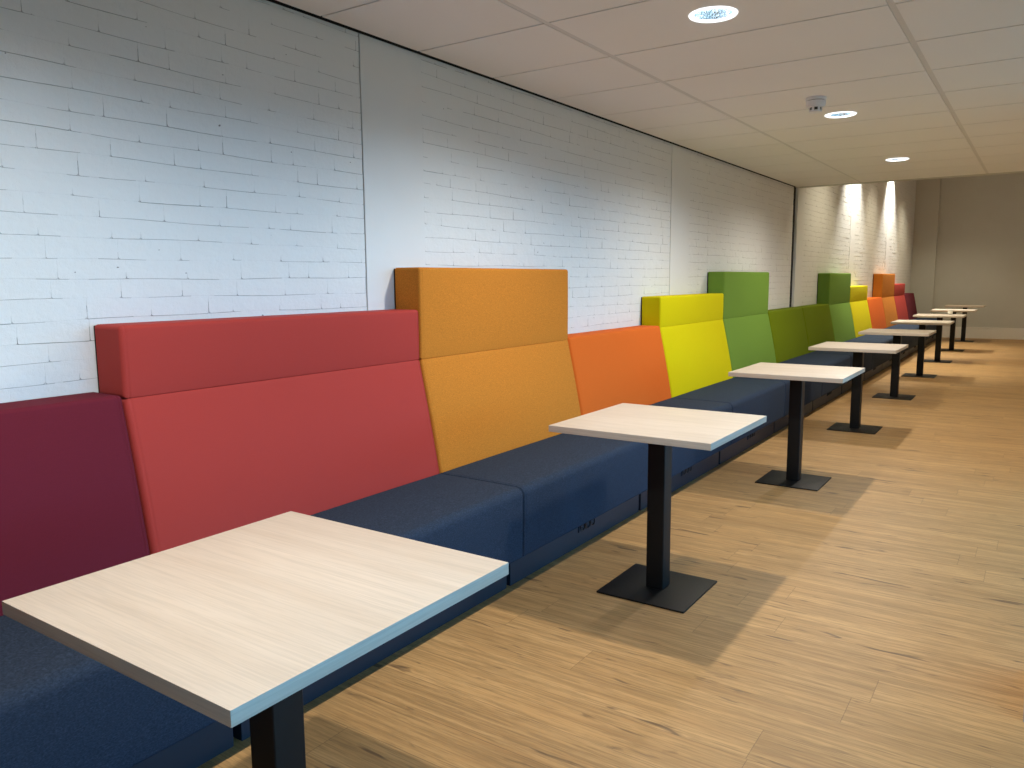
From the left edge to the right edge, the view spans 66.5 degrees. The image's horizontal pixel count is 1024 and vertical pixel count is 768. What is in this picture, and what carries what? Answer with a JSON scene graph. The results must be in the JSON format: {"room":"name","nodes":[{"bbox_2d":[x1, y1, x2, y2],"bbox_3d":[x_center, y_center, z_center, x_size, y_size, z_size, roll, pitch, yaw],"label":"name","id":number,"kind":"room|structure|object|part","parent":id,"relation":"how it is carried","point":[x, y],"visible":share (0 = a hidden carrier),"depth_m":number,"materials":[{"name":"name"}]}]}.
{"room":"common room","nodes":[
{"label":"common room","id":0,"kind":"room"},
{"bbox_2d":[0,0,916,402],"bbox_3d":[2.511,-1.604,8.303,0.252,3.855,23.600,5,9,34],"label":"wall","id":1,"kind":"structure","parent":0,"point":[161,160],"depth_m":3.03,"materials":[{"name":"white brick"}]},
{"bbox_2d":[358,33,425,310],"bbox_3d":[-0.545,-0.353,3.703,0.021,2.437,0.407,5,9,34],"label":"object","id":2,"kind":"structure","parent":1,"relation":"attached to","point":[390,76],"depth_m":3.59,"materials":[{"name":"white paint"}]},
{"bbox_2d":[267,0,794,186],"bbox_3d":[-0.264,-1.619,3.931,0.030,0.052,12.920,5,9,34],"label":"trim","id":3,"kind":"structure","parent":1,"relation":"attached to","point":[273,1],"depth_m":4.01,"materials":[{"name":"black metal"}]},
{"bbox_2d":[669,144,690,294],"bbox_3d":[1.387,-0.745,6.529,0.021,2.437,0.401,5,9,34],"label":"trim","id":4,"kind":"structure","parent":1,"relation":"attached to","point":[681,157],"depth_m":6.43,"materials":[{"name":"white paint"}]},
{"bbox_2d":[789,187,795,306],"bbox_3d":[3.349,-1.793,9.318,0.024,3.750,0.057,5,9,34],"label":"trim","id":5,"kind":"structure","parent":1,"relation":"attached to","point":[794,187],"depth_m":9.32,"materials":[{"name":"black metal"}]},
{"bbox_2d":[791,188,804,306],"bbox_3d":[3.473,-1.815,9.476,0.050,3.750,0.324,5,9,34],"label":"trim","id":6,"kind":"structure","parent":1,"relation":"attached to","point":[800,192],"depth_m":9.44,"materials":[{"name":"white paint"}]},
{"bbox_2d":[848,184,857,285],"bbox_3d":[5.293,-2.187,12.163,0.021,3.750,0.377,5,9,34],"label":"trim","id":7,"kind":"structure","parent":1,"relation":"attached to","point":[855,186],"depth_m":12.13,"materials":[{"name":"white paint"}]},
{"bbox_2d":[884,182,892,273],"bbox_3d":[7.149,-2.563,14.877,0.021,3.750,0.397,5,9,34],"label":"trim","id":8,"kind":"structure","parent":1,"relation":"attached to","point":[890,183],"depth_m":14.81,"materials":[{"name":"white paint"}]},
{"bbox_2d":[197,337,1023,767],"bbox_3d":[3.933,0.382,7.606,3.250,0.120,23.600,5,9,34],"label":"floor","id":9,"kind":"structure","parent":0,"point":[873,617],"depth_m":3.00,"materials":[{"name":"brown wood"}]},
{"bbox_2d":[0,392,233,767],"bbox_3d":[-1.425,0.624,1.834,0.733,1.006,1.362,5,9,34],"label":"module","id":10,"kind":"object","parent":9,"relation":"on","point":[70,504],"visible":0.53,"depth_m":2.15,"materials":[{"name":"blue fabric"}]},
{"bbox_3d":[-1.617,0.393,1.933,0.265,0.571,1.362,5,9,34],"label":"backrest","id":11,"kind":"part","parent":10,"relation":"part of","materials":[{"name":"red fabric"}]},
{"bbox_3d":[-1.412,0.813,1.851,0.705,0.322,1.362,5,9,34],"label":"seat","id":12,"kind":"part","parent":10,"relation":"part of","materials":[{"name":"blue fabric"}]},
{"bbox_2d":[2,511,508,767],"bbox_3d":[-0.490,0.772,1.638,0.700,0.750,0.700,5,9,34],"label":"pedestal table","id":13,"kind":"object","parent":9,"relation":"on","point":[232,626],"visible":1,"depth_m":1.49,"materials":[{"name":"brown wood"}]},
{"bbox_3d":[-0.490,0.786,1.640,0.080,0.705,0.080,5,9,34],"label":"post","id":14,"kind":"part","parent":13,"relation":"part of","materials":[{"name":"black metal"}]},
{"bbox_2d":[94,309,522,740],"bbox_3d":[-0.645,0.359,2.962,0.733,1.222,1.411,5,9,34],"label":"module","id":15,"kind":"object","parent":9,"relation":"on","point":[233,422],"visible":0.63,"depth_m":2.90,"materials":[{"name":"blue fabric"}]},
{"bbox_3d":[-0.947,0.326,3.163,0.004,1.198,1.403,5,9,34],"label":"panel","id":16,"kind":"part","parent":15,"relation":"part of","materials":[{"name":"white"}]},
{"bbox_3d":[-0.836,0.242,3.076,0.265,0.557,1.411,5,9,34],"label":"backrest","id":17,"kind":"part","parent":15,"relation":"part of","materials":[{"name":"red fabric"}]},
{"bbox_3d":[-0.631,0.655,2.993,0.705,0.322,1.411,5,9,34],"label":"seat","id":18,"kind":"part","parent":15,"relation":"part of","materials":[{"name":"blue fabric"}]},
{"bbox_2d":[394,267,647,585],"bbox_3d":[0.134,0.106,4.090,0.733,1.414,1.359,5,9,34],"label":"module","id":19,"kind":"object","parent":9,"relation":"on","point":[495,360],"visible":0.74,"depth_m":3.94,"materials":[{"name":"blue fabric"}]},
{"bbox_3d":[-0.168,0.073,4.292,0.004,1.390,1.351,5,9,34],"label":"panel","id":20,"kind":"part","parent":19,"relation":"part of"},
{"bbox_3d":[-0.056,0.084,4.217,0.265,0.557,1.359,5,9,34],"label":"backrest","id":21,"kind":"part","parent":19,"relation":"part of","materials":[{"name":"orange fabric"}]},
{"bbox_3d":[0.148,0.497,4.134,0.705,0.322,1.359,5,9,34],"label":"seat","id":22,"kind":"part","parent":19,"relation":"part of","materials":[{"name":"blue fabric"}]},
{"bbox_2d":[578,519,594,532],"bbox_3d":[0.385,0.722,4.040,0.010,0.054,0.170,5,9,34],"label":"power socket","id":23,"kind":"object","parent":19,"relation":"attached to","point":[590,525],"depth_m":4.04,"materials":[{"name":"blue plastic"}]},
{"bbox_2d":[568,325,731,509],"bbox_3d":[0.901,0.153,5.236,0.733,1.006,1.359,5,9,34],"label":"module","id":24,"kind":"object","parent":9,"relation":"on","point":[612,367],"visible":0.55,"depth_m":5.22,"materials":[{"name":"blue fabric"}]},
{"bbox_3d":[0.709,-0.078,5.335,0.265,0.571,1.359,5,9,34],"label":"backrest","id":25,"kind":"part","parent":24,"relation":"part of","materials":[{"name":"orange fabric"}]},
{"bbox_3d":[0.914,0.342,5.254,0.705,0.322,1.359,5,9,34],"label":"seat","id":26,"kind":"part","parent":24,"relation":"part of","materials":[{"name":"blue fabric"}]},
{"bbox_2d":[549,403,766,613],"bbox_3d":[0.642,0.528,3.403,0.700,0.750,0.700,5,9,34],"label":"pedestal table","id":27,"kind":"object","parent":9,"relation":"on","point":[653,583],"visible":1,"depth_m":3.36,"materials":[{"name":"black"}]},
{"bbox_3d":[0.645,0.896,3.452,0.400,0.008,0.400,5,9,34],"label":"plate","id":28,"kind":"part","parent":27,"relation":"part of","materials":[{"name":"black metal"}]},
{"bbox_3d":[0.642,0.542,3.405,0.080,0.705,0.080,5,9,34],"label":"post","id":29,"kind":"part","parent":27,"relation":"part of","materials":[{"name":"black metal"}]},
{"bbox_2d":[641,293,784,464],"bbox_3d":[1.675,-0.111,6.356,0.733,1.222,1.394,5,9,34],"label":"module","id":30,"kind":"object","parent":9,"relation":"on","point":[692,330],"visible":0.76,"depth_m":6.24,"materials":[{"name":"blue fabric"}]},
{"bbox_3d":[1.484,-0.228,6.470,0.265,0.557,1.394,5,9,34],"label":"backrest","id":31,"kind":"part","parent":30,"relation":"part of","materials":[{"name":"yellow fabric"}]},
{"bbox_3d":[1.689,0.185,6.388,0.705,0.322,1.394,5,9,34],"label":"seat","id":32,"kind":"part","parent":30,"relation":"part of","materials":[{"name":"blue fabric"}]},
{"bbox_2d":[707,272,821,432],"bbox_3d":[2.454,-0.364,7.483,0.733,1.414,1.374,5,9,34],"label":"module","id":33,"kind":"object","parent":9,"relation":"on","point":[746,322],"visible":0.51,"depth_m":7.40,"materials":[{"name":"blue fabric"}]},
{"bbox_3d":[2.264,-0.386,7.610,0.265,0.557,1.374,5,9,34],"label":"backrest","id":34,"kind":"part","parent":33,"relation":"part of","materials":[{"name":"green fabric"}]},
{"bbox_3d":[2.469,0.027,7.527,0.705,0.322,1.374,5,9,34],"label":"seat","id":35,"kind":"part","parent":33,"relation":"part of","materials":[{"name":"blue fabric"}]},
{"bbox_2d":[728,362,864,490],"bbox_3d":[1.893,0.278,5.206,0.700,0.750,0.700,5,9,34],"label":"pedestal table","id":36,"kind":"object","parent":9,"relation":"on","point":[797,374],"visible":1,"depth_m":5.16,"materials":[{"name":"black"}]},
{"bbox_3d":[1.896,0.646,5.255,0.400,0.008,0.400,5,9,34],"label":"plate","id":37,"kind":"part","parent":36,"relation":"part of","materials":[{"name":"black metal"}]},
{"bbox_3d":[1.893,0.292,5.208,0.080,0.705,0.080,5,9,34],"label":"post","id":38,"kind":"part","parent":36,"relation":"part of","materials":[{"name":"black metal"}]},
{"bbox_2d":[768,307,850,410],"bbox_3d":[3.231,-0.319,8.644,0.733,1.006,1.379,5,9,34],"label":"module","id":39,"kind":"object","parent":9,"relation":"on","point":[788,329],"visible":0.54,"depth_m":8.56,"materials":[{"name":"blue fabric"}]},
{"bbox_3d":[3.039,-0.550,8.743,0.265,0.571,1.379,5,9,34],"label":"backrest","id":40,"kind":"part","parent":39,"relation":"part of","materials":[{"name":"green fabric"}]},
{"bbox_3d":[3.244,-0.130,8.661,0.705,0.322,1.379,5,9,34],"label":"seat","id":41,"kind":"part","parent":39,"relation":"part of","materials":[{"name":"blue fabric"}]},
{"bbox_2d":[796,304,871,393],"bbox_3d":[4.008,-0.476,9.781,0.733,1.006,1.382,5,9,34],"label":"module","id":42,"kind":"object","parent":9,"relation":"on","point":[817,317],"visible":0.39,"depth_m":9.70,"materials":[{"name":"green fabric"}]},
{"bbox_3d":[3.817,-0.707,9.880,0.265,0.571,1.382,5,9,34],"label":"backrest","id":43,"kind":"part","parent":42,"relation":"part of","materials":[{"name":"green fabric"}]},
{"bbox_3d":[4.021,-0.287,9.799,0.705,0.322,1.382,5,9,34],"label":"seat","id":44,"kind":"part","parent":42,"relation":"part of","materials":[{"name":"blue fabric"}]},
{"bbox_2d":[817,273,889,380],"bbox_3d":[4.778,-0.834,10.882,0.733,1.414,1.356,5,9,34],"label":"module","id":45,"kind":"object","parent":9,"relation":"on","point":[833,289],"visible":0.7,"depth_m":10.76,"materials":[{"name":"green fabric"}]},
{"bbox_3d":[4.588,-0.856,11.009,0.265,0.557,1.356,5,9,34],"label":"backrest","id":46,"kind":"part","parent":45,"relation":"part of","materials":[{"name":"green fabric"}]},
{"bbox_3d":[4.792,-0.443,10.926,0.705,0.322,1.356,5,9,34],"label":"seat","id":47,"kind":"part","parent":45,"relation":"part of","materials":[{"name":"blue fabric"}]},
{"bbox_2d":[808,342,907,433],"bbox_3d":[3.093,0.031,6.997,0.700,0.750,0.700,5,9,34],"label":"pedestal table","id":48,"kind":"object","parent":9,"relation":"on","point":[858,349],"visible":1,"depth_m":6.96,"materials":[{"name":"black"}]},
{"bbox_3d":[3.096,0.399,7.046,0.400,0.008,0.400,5,9,34],"label":"plate","id":49,"kind":"part","parent":48,"relation":"part of","materials":[{"name":"black metal"}]},
{"bbox_3d":[3.093,0.045,6.999,0.080,0.705,0.080,5,9,34],"label":"post","id":50,"kind":"part","parent":48,"relation":"part of","materials":[{"name":"black metal"}]},
{"bbox_2d":[850,286,903,369],"bbox_3d":[5.543,-0.894,12.013,0.733,1.222,1.359,5,9,34],"label":"module","id":51,"kind":"object","parent":9,"relation":"on","point":[858,302],"visible":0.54,"depth_m":11.89,"materials":[{"name":"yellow fabric"}]},
{"bbox_3d":[5.352,-1.011,12.127,0.265,0.557,1.359,5,9,34],"label":"backrest","id":52,"kind":"part","parent":51,"relation":"part of","materials":[{"name":"yellow fabric"}]},
{"bbox_3d":[5.557,-0.598,12.045,0.705,0.322,1.359,5,9,34],"label":"seat","id":53,"kind":"part","parent":51,"relation":"part of","materials":[{"name":"blue fabric"}]},
{"bbox_2d":[867,297,914,359],"bbox_3d":[6.309,-0.942,13.146,0.733,1.006,1.356,5,9,34],"label":"module","id":54,"kind":"object","parent":9,"relation":"on","point":[875,304],"visible":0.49,"depth_m":13.12,"materials":[{"name":"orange fabric"}]},
{"bbox_3d":[6.117,-1.173,13.245,0.265,0.571,1.356,5,9,34],"label":"backrest","id":55,"kind":"part","parent":54,"relation":"part of","materials":[{"name":"orange fabric"}]},
{"bbox_3d":[6.321,-0.752,13.163,0.705,0.322,1.356,5,9,34],"label":"seat","id":56,"kind":"part","parent":54,"relation":"part of","materials":[{"name":"blue fabric"}]},
{"bbox_2d":[872,274,918,354],"bbox_3d":[7.071,-1.298,14.236,0.733,1.414,1.357,5,9,34],"label":"module","id":57,"kind":"object","parent":9,"relation":"on","point":[883,284],"visible":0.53,"depth_m":14.02,"materials":[{"name":"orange fabric"}]},
{"bbox_3d":[6.881,-1.320,14.363,0.265,0.557,1.357,5,9,34],"label":"backrest","id":58,"kind":"part","parent":57,"relation":"part of","materials":[{"name":"orange fabric"}]},
{"bbox_3d":[7.085,-0.907,14.280,0.705,0.322,1.357,5,9,34],"label":"seat","id":59,"kind":"part","parent":57,"relation":"part of","materials":[{"name":"blue fabric"}]},
{"bbox_2d":[858,329,935,399],"bbox_3d":[4.351,-0.225,8.846,0.700,0.750,0.700,5,9,34],"label":"pedestal table","id":60,"kind":"object","parent":9,"relation":"on","point":[897,334],"visible":1,"depth_m":8.80,"materials":[{"name":"black"}]},
{"bbox_3d":[4.354,0.143,8.895,0.400,0.008,0.400,5,9,34],"label":"plate","id":61,"kind":"part","parent":60,"relation":"part of","materials":[{"name":"black metal"}]},
{"bbox_3d":[4.351,-0.211,8.847,0.080,0.705,0.080,5,9,34],"label":"post","id":62,"kind":"part","parent":60,"relation":"part of","materials":[{"name":"black metal"}]},
{"bbox_2d":[894,284,933,345],"bbox_3d":[7.835,-1.358,15.366,0.733,1.222,1.354,5,9,34],"label":"module","id":63,"kind":"object","parent":9,"relation":"on","point":[899,289],"visible":0.32,"depth_m":15.35,"materials":[{"name":"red fabric"}]},
{"bbox_3d":[7.644,-1.475,15.480,0.265,0.557,1.354,5,9,34],"label":"backrest","id":64,"kind":"part","parent":63,"relation":"part of","materials":[{"name":"red fabric"}]},
{"bbox_3d":[7.849,-1.062,15.397,0.705,0.322,1.354,5,9,34],"label":"seat","id":65,"kind":"part","parent":63,"relation":"part of","materials":[{"name":"blue fabric"}]},
{"bbox_2d":[905,293,936,343],"bbox_3d":[8.599,-1.405,16.495,0.733,1.006,1.354,5,9,34],"label":"module","id":66,"kind":"object","parent":9,"relation":"on","point":[909,297],"visible":0.33,"depth_m":16.39,"materials":[{"name":"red fabric"}]},
{"bbox_3d":[8.407,-1.636,16.594,0.265,0.571,1.354,5,9,34],"label":"backrest","id":67,"kind":"part","parent":66,"relation":"part of","materials":[{"name":"red fabric"}]},
{"bbox_3d":[8.611,-1.216,16.513,0.705,0.322,1.354,5,9,34],"label":"seat","id":68,"kind":"part","parent":66,"relation":"part of","materials":[{"name":"blue fabric"}]},
{"bbox_2d":[890,320,953,377],"bbox_3d":[5.621,-0.484,10.721,0.700,0.750,0.700,5,9,34],"label":"pedestal table","id":69,"kind":"object","parent":9,"relation":"on","point":[922,324],"visible":1,"depth_m":10.68,"materials":[{"name":"black metal"}]},
{"bbox_3d":[5.624,-0.117,10.770,0.400,0.008,0.400,5,9,34],"label":"plate","id":70,"kind":"part","parent":69,"relation":"part of","materials":[{"name":"black metal"}]},
{"bbox_3d":[5.621,-0.470,10.723,0.080,0.705,0.080,5,9,34],"label":"post","id":71,"kind":"part","parent":69,"relation":"part of","materials":[{"name":"black metal"}]},
{"bbox_2d":[913,314,966,362],"bbox_3d":[6.850,-0.734,12.528,0.700,0.750,0.700,5,9,34],"label":"pedestal table","id":72,"kind":"object","parent":9,"relation":"on","point":[938,341],"visible":0.95,"depth_m":12.49,"materials":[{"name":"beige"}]},
{"bbox_3d":[6.853,-0.367,12.577,0.400,0.008,0.400,5,9,34],"label":"plate","id":73,"kind":"part","parent":72,"relation":"part of","materials":[{"name":"black metal"}]},
{"bbox_3d":[6.850,-0.721,12.530,0.080,0.705,0.080,5,9,34],"label":"post","id":74,"kind":"part","parent":72,"relation":"part of","materials":[{"name":"black metal"}]},
{"bbox_2d":[930,309,976,351],"bbox_3d":[8.140,-0.996,14.415,0.700,0.750,0.700,5,9,34],"label":"pedestal table","id":75,"kind":"object","parent":9,"relation":"on","point":[952,326],"visible":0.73,"depth_m":14.38,"materials":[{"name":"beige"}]},
{"bbox_3d":[8.143,-0.628,14.464,0.400,0.008,0.400,5,9,34],"label":"plate","id":76,"kind":"part","parent":75,"relation":"part of","materials":[{"name":"black metal"}]},
{"bbox_3d":[8.140,-0.982,14.417,0.080,0.705,0.080,5,9,34],"label":"post","id":77,"kind":"part","parent":75,"relation":"part of","materials":[{"name":"black metal"}]},
{"bbox_2d":[945,305,985,341],"bbox_3d":[9.514,-1.274,16.424,0.700,0.750,0.700,5,9,34],"label":"pedestal table","id":78,"kind":"object","parent":9,"relation":"on","point":[964,320],"visible":0.91,"depth_m":16.39,"materials":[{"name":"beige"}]},
{"bbox_3d":[9.514,-1.260,16.426,0.080,0.705,0.080,5,9,34],"label":"post","id":79,"kind":"part","parent":78,"relation":"part of","materials":[{"name":"black metal"}]},
{"bbox_3d":[9.517,-0.906,16.473,0.400,0.008,0.400,5,9,34],"label":"plate","id":80,"kind":"part","parent":78,"relation":"part of","materials":[{"name":"black metal"}]},
{"bbox_2d":[276,0,1023,186],"bbox_3d":[0.842,-1.478,2.908,2.960,0.020,13.380,5,9,34],"label":"ceiling","id":81,"kind":"structure","parent":0,"point":[759,66],"depth_m":3.96,"materials":[{"name":"tile"}]},
{"bbox_2d":[689,6,737,22],"bbox_3d":[0.817,-1.536,3.166,0.195,0.080,0.195,5,9,34],"label":"recessed light","id":82,"kind":"object","parent":81,"relation":"in","point":[712,14],"visible":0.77,"depth_m":3.22,"materials":[{"name":"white glass"}]},
{"bbox_2d":[498,0,987,181],"bbox_3d":[0.836,-1.510,3.194,1.251,0.004,12.920,5,9,34],"label":"trim","id":83,"kind":"structure","parent":81,"relation":"attached to","point":[891,4],"depth_m":4.02,"materials":[{"name":"metal"}]},
{"bbox_2d":[805,95,826,113],"bbox_3d":[1.815,-1.665,4.662,0.120,0.086,0.120,5,9,34],"label":"smoke detector","id":84,"kind":"object","parent":81,"relation":"attached to","point":[815,104],"visible":1,"depth_m":4.63,"materials":[{"name":"grey plastic"}]},
{"bbox_2d":[825,111,856,117],"bbox_3d":[2.163,-1.808,5.135,0.195,0.080,0.195,5,9,34],"label":"recessed light","id":85,"kind":"object","parent":81,"relation":"in","point":[843,114],"visible":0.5,"depth_m":5.19,"materials":[{"name":"white"}]},
{"bbox_2d":[886,158,908,160],"bbox_3d":[3.509,-2.081,7.103,0.195,0.080,0.195,5,9,34],"label":"recessed light","id":86,"kind":"object","parent":81,"relation":"in","point":[890,159],"visible":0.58,"depth_m":7.15,"materials":[{"name":"white"}]},
{"bbox_2d":[795,171,1023,187],"bbox_3d":[0.920,-2.201,2.992,3.450,1.435,13.240,5,9,34],"label":"wall","id":87,"kind":"structure","parent":0,"point":[1017,171],"depth_m":8.58,"materials":[{"name":"white paint"}]},
{"bbox_2d":[933,173,1023,327],"bbox_3d":[10.396,-2.821,17.009,3.450,3.850,0.200,5,9,34],"label":"wall","id":88,"kind":"structure","parent":0,"point":[980,256],"depth_m":16.98,"materials":[{"name":"white paint"}]},
{"bbox_2d":[910,178,940,317],"bbox_3d":[9.275,-2.935,17.552,0.475,3.750,0.140,5,9,34],"label":"trim","id":89,"kind":"structure","parent":88,"relation":"attached to","point":[927,201],"depth_m":17.46,"materials":[{"name":"white paint"}]},
{"bbox_2d":[942,326,1023,339],"bbox_3d":[10.564,-1.103,16.995,2.524,0.245,0.024,5,9,34],"label":"baseboard","id":90,"kind":"structure","parent":88,"relation":"attached to","point":[971,332],"depth_m":17.08,"materials":[{"name":"beige wood"}]}
]}

